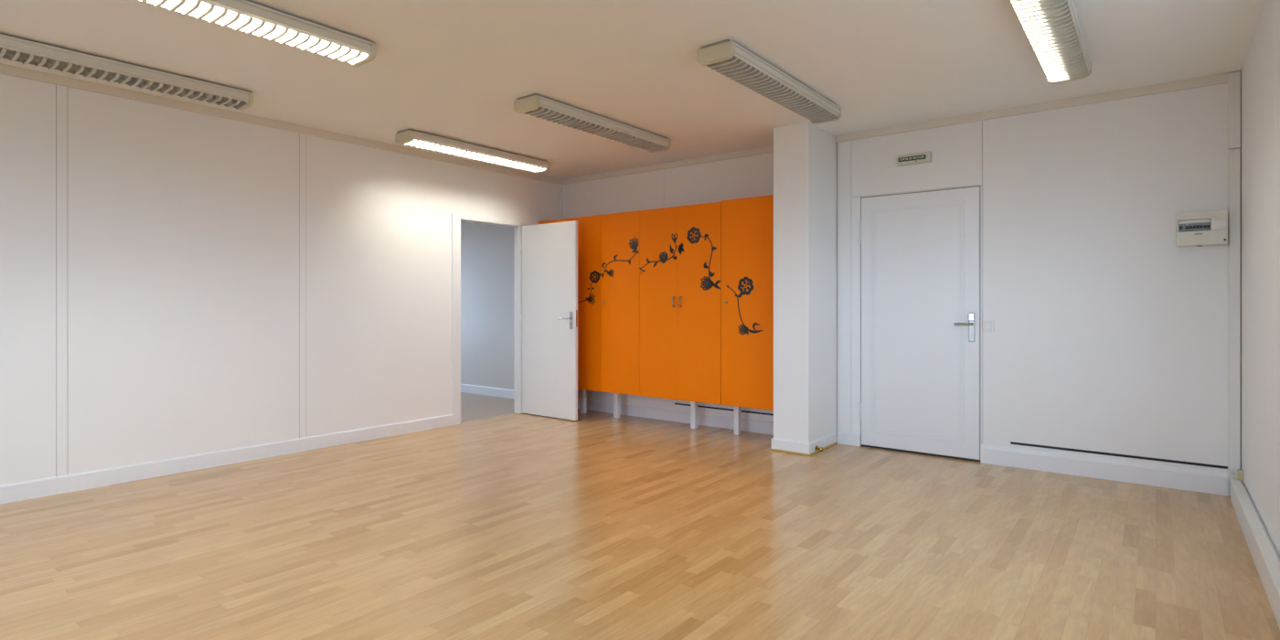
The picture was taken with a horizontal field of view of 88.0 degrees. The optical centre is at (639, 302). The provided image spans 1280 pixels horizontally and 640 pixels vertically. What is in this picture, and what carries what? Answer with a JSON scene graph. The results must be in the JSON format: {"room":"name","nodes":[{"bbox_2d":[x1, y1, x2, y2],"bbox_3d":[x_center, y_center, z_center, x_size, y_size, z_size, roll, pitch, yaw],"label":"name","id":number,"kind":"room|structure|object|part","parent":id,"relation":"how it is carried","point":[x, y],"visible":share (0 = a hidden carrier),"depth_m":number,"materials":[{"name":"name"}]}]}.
{"room":"empty office room","nodes":[
{"label":"empty office room","id":0,"kind":"room"},
{"bbox_2d":[0,73,560,485],"bbox_3d":[-3.225,-0.113,4.700,0.075,2.600,7.752,0,0,38],"label":"wall","id":1,"kind":"structure","parent":0,"point":[183,226],"depth_m":4.80,"materials":[{"name":"white paint"}]},
{"bbox_2d":[55,84,67,476],"bbox_3d":[-3.612,-0.140,4.140,0.004,2.437,0.057,0,0,38],"label":"strip","id":2,"kind":"object","parent":1,"relation":"attached to","point":[61,91],"visible":1,"depth_m":4.14,"materials":[{"name":"white paint"}]},
{"bbox_2d":[0,414,452,503],"bbox_3d":[-3.652,1.133,4.080,0.014,0.108,5.950,0,0,38],"label":"baseboard","id":3,"kind":"structure","parent":1,"relation":"attached to","point":[19,491],"depth_m":4.72,"materials":[{"name":"white"}]},
{"bbox_2d":[0,63,561,184],"bbox_3d":[-3.185,-1.386,4.669,0.026,0.055,7.452,0,0,38],"label":"crown molding","id":4,"kind":"structure","parent":1,"relation":"attached to","point":[5,69],"depth_m":4.91,"materials":[{"name":"beige paint"}]},
{"bbox_2d":[298,132,306,437],"bbox_3d":[-2.702,-0.140,5.308,0.004,2.437,0.056,0,0,38],"label":"strip","id":5,"kind":"object","parent":1,"relation":"attached to","point":[302,136],"visible":1,"depth_m":5.30,"materials":[{"name":"white paint"}]},
{"bbox_2d":[451,213,577,425],"bbox_3d":[-1.244,0.159,6.581,0.898,2.055,0.955,0,0,38],"label":"door","id":6,"kind":"structure","parent":1,"relation":"in","point":[549,251],"depth_m":6.84,"materials":[{"name":"white paint"}]},
{"bbox_3d":[-1.561,0.159,6.828,0.093,2.055,0.955,0,0,38],"label":"frame","id":7,"kind":"part","parent":6,"relation":"part of","materials":[{"name":"white paint"}]},
{"bbox_3d":[-0.693,0.175,6.654,0.038,0.173,0.009,0,0,38],"label":"handle plate","id":8,"kind":"part","parent":6,"relation":"part of","materials":[{"name":"silver metal"}]},
{"bbox_3d":[-0.633,0.152,6.637,0.002,0.170,0.022,0,0,38],"label":"latch plate","id":9,"kind":"part","parent":6,"relation":"part of","materials":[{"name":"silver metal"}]},
{"bbox_2d":[460,221,514,390],"bbox_3d":[-2.170,-0.063,8.744,3.230,2.500,0.100,0,0,38],"label":"wall","id":10,"kind":"structure","parent":0,"point":[487,251],"depth_m":8.52,"materials":[{"name":"grey paint"}]},
{"bbox_2d":[460,384,514,398],"bbox_3d":[-2.166,1.133,8.668,3.130,0.108,0.014,0,0,38],"label":"baseboard","id":11,"kind":"structure","parent":10,"relation":"attached to","point":[464,388],"depth_m":8.49,"materials":[{"name":"white"}]},
{"bbox_2d":[0,0,1267,179],"bbox_3d":[-0.876,-1.453,2.870,6.030,0.080,7.752,0,0,38],"label":"ceiling","id":12,"kind":"structure","parent":0,"point":[457,69],"depth_m":3.82,"materials":[{"name":"paint"}]},
{"bbox_2d":[0,32,253,110],"bbox_3d":[-3.140,-1.363,3.866,0.226,0.101,1.560,0,0,38],"label":"ceiling light","id":13,"kind":"object","parent":12,"relation":"attached to","point":[13,48],"visible":1,"depth_m":3.88,"materials":[{"name":"beige metal"}]},
{"bbox_2d":[138,0,375,66],"bbox_3d":[-1.988,-1.363,3.026,0.226,0.101,1.560,0,0,38],"label":"ceiling light","id":14,"kind":"object","parent":12,"relation":"attached to","point":[248,16],"visible":1,"depth_m":3.23,"materials":[{"name":"beige metal"}]},
{"bbox_3d":[-1.988,-1.407,3.026,0.168,0.013,1.552,0,0,38],"label":"plate","id":15,"kind":"part","parent":14,"relation":"part of","materials":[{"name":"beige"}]},
{"bbox_2d":[394,128,549,172],"bbox_3d":[-1.463,-1.363,6.035,0.226,0.101,1.560,0,0,38],"label":"ceiling light","id":16,"kind":"object","parent":12,"relation":"attached to","point":[410,137],"visible":1,"depth_m":5.86,"materials":[{"name":"beige"}]},
{"bbox_2d":[514,93,671,152],"bbox_3d":[-0.303,-1.363,5.131,0.226,0.101,1.560,0,0,38],"label":"ceiling light","id":17,"kind":"object","parent":12,"relation":"attached to","point":[538,106],"visible":1,"depth_m":4.93,"materials":[{"name":"beige metal"}]},
{"bbox_2d":[696,39,841,124],"bbox_3d":[0.880,-1.363,4.209,0.226,0.101,1.560,0,0,38],"label":"ceiling light","id":18,"kind":"object","parent":12,"relation":"attached to","point":[729,58],"visible":1,"depth_m":3.97,"materials":[{"name":"beige metal"}]},
{"bbox_3d":[0.880,-1.407,4.209,0.168,0.013,1.552,0,0,38],"label":"plate","id":19,"kind":"part","parent":18,"relation":"part of","materials":[{"name":"beige metal"}]},
{"bbox_2d":[1008,0,1091,84],"bbox_3d":[2.062,-1.363,3.312,0.226,0.101,1.560,0,0,38],"label":"ceiling light","id":20,"kind":"object","parent":12,"relation":"attached to","point":[1052,28],"visible":1,"depth_m":3.31,"materials":[{"name":"beige metal"}]},
{"bbox_2d":[0,392,1279,639],"bbox_3d":[-2.146,1.217,3.868,9.260,0.060,7.765,0,0,38],"label":"floor","id":21,"kind":"structure","parent":0,"point":[596,526],"depth_m":3.21,"materials":[{"name":"brown wood"}]},
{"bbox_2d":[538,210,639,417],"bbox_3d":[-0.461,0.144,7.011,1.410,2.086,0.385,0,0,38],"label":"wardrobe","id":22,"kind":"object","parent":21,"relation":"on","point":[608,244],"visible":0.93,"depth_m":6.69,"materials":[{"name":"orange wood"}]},
{"bbox_3d":[-0.939,0.001,7.183,0.445,1.801,0.019,0,0,38],"label":"door","id":23,"kind":"part","parent":22,"relation":"part of","materials":[{"name":"orange laminate"}]},
{"bbox_3d":[-0.611,1.041,7.144,0.052,0.291,0.050,0,0,38],"label":"leg","id":24,"kind":"part","parent":22,"relation":"part of","materials":[{"name":"white"}]},
{"bbox_3d":[-0.579,0.001,6.902,0.460,1.801,0.019,0,0,38],"label":"door","id":25,"kind":"part","parent":22,"relation":"part of","materials":[{"name":"orange laminate"}]},
{"bbox_3d":[-0.237,1.041,6.852,0.052,0.291,0.050,0,0,38],"label":"leg","id":26,"kind":"part","parent":22,"relation":"part of","materials":[{"name":"white"}]},
{"bbox_3d":[-0.198,0.001,6.606,0.497,1.801,0.019,0,0,38],"label":"door","id":27,"kind":"part","parent":22,"relation":"part of","materials":[{"name":"orange laminate"}]},
{"bbox_2d":[639,202,721,428],"bbox_3d":[0.457,0.144,6.291,0.926,2.086,0.392,0,0,38],"label":"wardrobe","id":28,"kind":"object","parent":21,"relation":"on","point":[680,247],"visible":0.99,"depth_m":6.14,"materials":[{"name":"orange wood"}]},
{"bbox_3d":[0.180,0.001,6.311,0.455,1.801,0.019,0,0,38],"label":"door","id":29,"kind":"part","parent":28,"relation":"part of","materials":[{"name":"orange laminate"}]},
{"bbox_3d":[0.513,1.041,6.268,0.052,0.291,0.050,0,0,38],"label":"leg","id":30,"kind":"part","parent":28,"relation":"part of","materials":[{"name":"white"}]},
{"bbox_3d":[0.541,0.001,6.030,0.458,1.801,0.019,0,0,38],"label":"door","id":31,"kind":"part","parent":28,"relation":"part of","materials":[{"name":"orange laminate"}]},
{"bbox_2d":[721,194,773,435],"bbox_3d":[1.055,0.140,5.826,0.588,2.094,0.391,0,0,38],"label":"wardrobe","id":32,"kind":"object","parent":21,"relation":"on","point":[747,224],"visible":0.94,"depth_m":5.71,"materials":[{"name":"orange wood"}]},
{"bbox_3d":[0.880,1.041,5.982,0.052,0.291,0.050,0,0,38],"label":"leg","id":33,"kind":"part","parent":32,"relation":"part of","materials":[{"name":"white"}]},
{"bbox_2d":[815,445,823,451],"bbox_3d":[1.420,1.150,5.232,0.061,0.043,0.040,0,0,38],"label":"door stop","id":34,"kind":"object","parent":21,"relation":"on","point":[821,449],"visible":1,"depth_m":5.22,"materials":[{"name":"gold metal"}]},
{"bbox_2d":[773,121,836,443],"bbox_3d":[1.375,-0.113,5.488,0.301,2.600,0.590,0,0,38],"label":"wall pillar","id":35,"kind":"structure","parent":0,"point":[805,154],"depth_m":5.29,"materials":[{"name":"white paint"}]},
{"bbox_2d":[771,432,837,454],"bbox_3d":[1.362,1.135,5.472,0.325,0.080,0.572,0,0,38],"label":"baseboard","id":36,"kind":"structure","parent":35,"relation":"attached to","point":[779,444],"depth_m":5.27,"materials":[{"name":"white"}]},
{"bbox_2d":[562,83,1230,495],"bbox_3d":[1.489,-0.113,5.846,5.955,2.600,0.150,0,0,38],"label":"wall","id":37,"kind":"structure","parent":0,"point":[1110,335],"depth_m":4.58,"materials":[{"name":"white paint"}]},
{"bbox_2d":[560,184,562,219],"bbox_3d":[-0.904,-0.141,7.602,0.020,2.435,0.020,0,0,38],"label":"trim","id":38,"kind":"structure","parent":37,"relation":"attached to","point":[560,185],"depth_m":7.59,"materials":[{"name":"white paint"}]},
{"bbox_2d":[561,145,773,184],"bbox_3d":[0.263,-1.386,6.690,2.931,0.055,0.026,0,0,38],"label":"crown molding","id":39,"kind":"structure","parent":37,"relation":"attached to","point":[768,149],"depth_m":6.62,"materials":[{"name":"beige paint"}]},
{"bbox_2d":[577,398,773,435],"bbox_3d":[0.257,1.131,6.704,2.957,0.112,0.010,0,0,38],"label":"baseboard","id":40,"kind":"structure","parent":37,"relation":"attached to","point":[706,420],"depth_m":6.59,"materials":[{"name":"white"}]},
{"bbox_2d":[674,403,773,415],"bbox_3d":[0.885,1.007,6.219,1.362,0.015,0.004,0,0,38],"label":"vent slot","id":41,"kind":"object","parent":37,"relation":"attached to","point":[675,403],"visible":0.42,"depth_m":6.28,"materials":[{"name":"black metal"}]},
{"bbox_2d":[770,442,837,455],"bbox_3d":[1.361,1.181,5.470,0.333,0.012,0.576,0,0,38],"label":"trim","id":42,"kind":"structure","parent":37,"relation":"attached to","point":[835,442],"depth_m":5.26,"materials":[{"name":"brown wood"}]},
{"bbox_2d":[837,430,860,446],"bbox_3d":[1.745,1.135,5.544,0.191,0.104,0.012,0,0,38],"label":"baseboard","id":43,"kind":"structure","parent":37,"relation":"attached to","point":[843,437],"depth_m":5.54,"materials":[{"name":"white"}]},
{"bbox_2d":[897,151,931,166],"bbox_3d":[2.155,-1.133,5.203,0.250,0.080,0.046,0,0,38],"label":"exit sign","id":44,"kind":"object","parent":37,"relation":"attached to","point":[924,156],"visible":1,"depth_m":5.18,"materials":[{"name":"grey plastic"}]},
{"bbox_2d":[858,186,980,461],"bbox_3d":[2.161,0.156,5.200,0.915,2.062,0.080,0,0,38],"label":"door","id":45,"kind":"structure","parent":37,"relation":"in","point":[921,250],"depth_m":5.20,"materials":[{"name":"white paint"}]},
{"bbox_3d":[2.174,0.144,5.215,0.698,1.830,0.006,0,0,38],"label":"panel moulding","id":46,"kind":"part","parent":45,"relation":"part of","materials":[{"name":"white paint"}]},
{"bbox_3d":[2.430,0.157,4.974,0.129,0.020,0.054,0,0,38],"label":"lever","id":47,"kind":"part","parent":45,"relation":"part of","materials":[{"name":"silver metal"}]},
{"bbox_3d":[2.488,0.184,4.968,0.042,0.211,0.009,0,0,38],"label":"handle plate","id":48,"kind":"part","parent":45,"relation":"part of","materials":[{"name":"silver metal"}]},
{"bbox_2d":[982,320,994,330],"bbox_3d":[2.574,0.169,4.895,0.078,0.079,0.017,0,0,38],"label":"light switch","id":49,"kind":"object","parent":37,"relation":"attached to","point":[987,325],"visible":1,"depth_m":4.89,"materials":[{"name":"white plastic"}]},
{"bbox_2d":[834,73,1228,142],"bbox_3d":[2.638,-1.386,4.839,2.489,0.055,0.026,0,0,38],"label":"crown molding","id":50,"kind":"structure","parent":37,"relation":"attached to","point":[1219,79],"depth_m":4.66,"materials":[{"name":"beige paint"}]},
{"bbox_2d":[980,443,1228,495],"bbox_3d":[3.079,1.117,4.504,1.382,0.140,0.014,0,0,38],"label":"baseboard","id":51,"kind":"structure","parent":37,"relation":"attached to","point":[1189,479],"depth_m":4.44,"materials":[{"name":"white"}]},
{"bbox_2d":[1010,441,1227,469],"bbox_3d":[3.158,1.016,4.448,1.184,0.016,0.004,0,0,38],"label":"vent slot","id":52,"kind":"object","parent":37,"relation":"attached to","point":[1011,442],"visible":1,"depth_m":4.40,"materials":[{"name":"black"}]},
{"bbox_2d":[1175,209,1227,246],"bbox_3d":[3.500,-0.460,4.131,0.246,0.218,0.087,0,0,38],"label":"box","id":53,"kind":"object","parent":37,"relation":"attached to","point":[1198,229],"visible":1,"depth_m":4.10,"materials":[{"name":"white plastic"}]},
{"bbox_3d":[3.538,-0.477,4.051,0.064,0.048,0.005,0,0,38],"label":"blanking plate","id":54,"kind":"part","parent":53,"relation":"part of","materials":[{"name":"white plastic"}]},
{"bbox_2d":[1227,71,1240,479],"bbox_3d":[3.636,-0.160,4.052,0.057,2.494,0.043,0,0,38],"label":"corner trunking","id":55,"kind":"object","parent":37,"relation":"attached to","point":[1233,78],"visible":0.88,"depth_m":4.04,"materials":[{"name":"white plastic"}]},
{"bbox_3d":[3.636,-1.176,4.052,0.057,0.463,0.043,0,0,38],"label":"lid","id":56,"kind":"part","parent":55,"relation":"part of","materials":[{"name":"white plastic"}]},
{"bbox_2d":[1240,0,1279,557],"bbox_3d":[1.443,-0.113,1.064,0.150,2.600,7.752,0,0,38],"label":"wall","id":57,"kind":"structure","parent":0,"point":[1260,73],"depth_m":3.21,"materials":[{"name":"white paint"}]},
{"bbox_2d":[1229,478,1279,629],"bbox_3d":[1.323,1.119,1.080,0.059,0.135,7.330,0,0,38],"label":"baseboard","id":58,"kind":"structure","parent":57,"relation":"attached to","point":[1266,560],"depth_m":2.98,"materials":[{"name":"white plastic"}]},
{"bbox_2d":[1229,468,1243,480],"bbox_3d":[3.591,1.024,3.985,0.037,0.055,0.138,0,0,23],"label":"junction","id":59,"kind":"object","parent":58,"relation":"on","point":[1240,473],"visible":1,"depth_m":3.93,"materials":[{"name":"beige plastic"}]}
]}

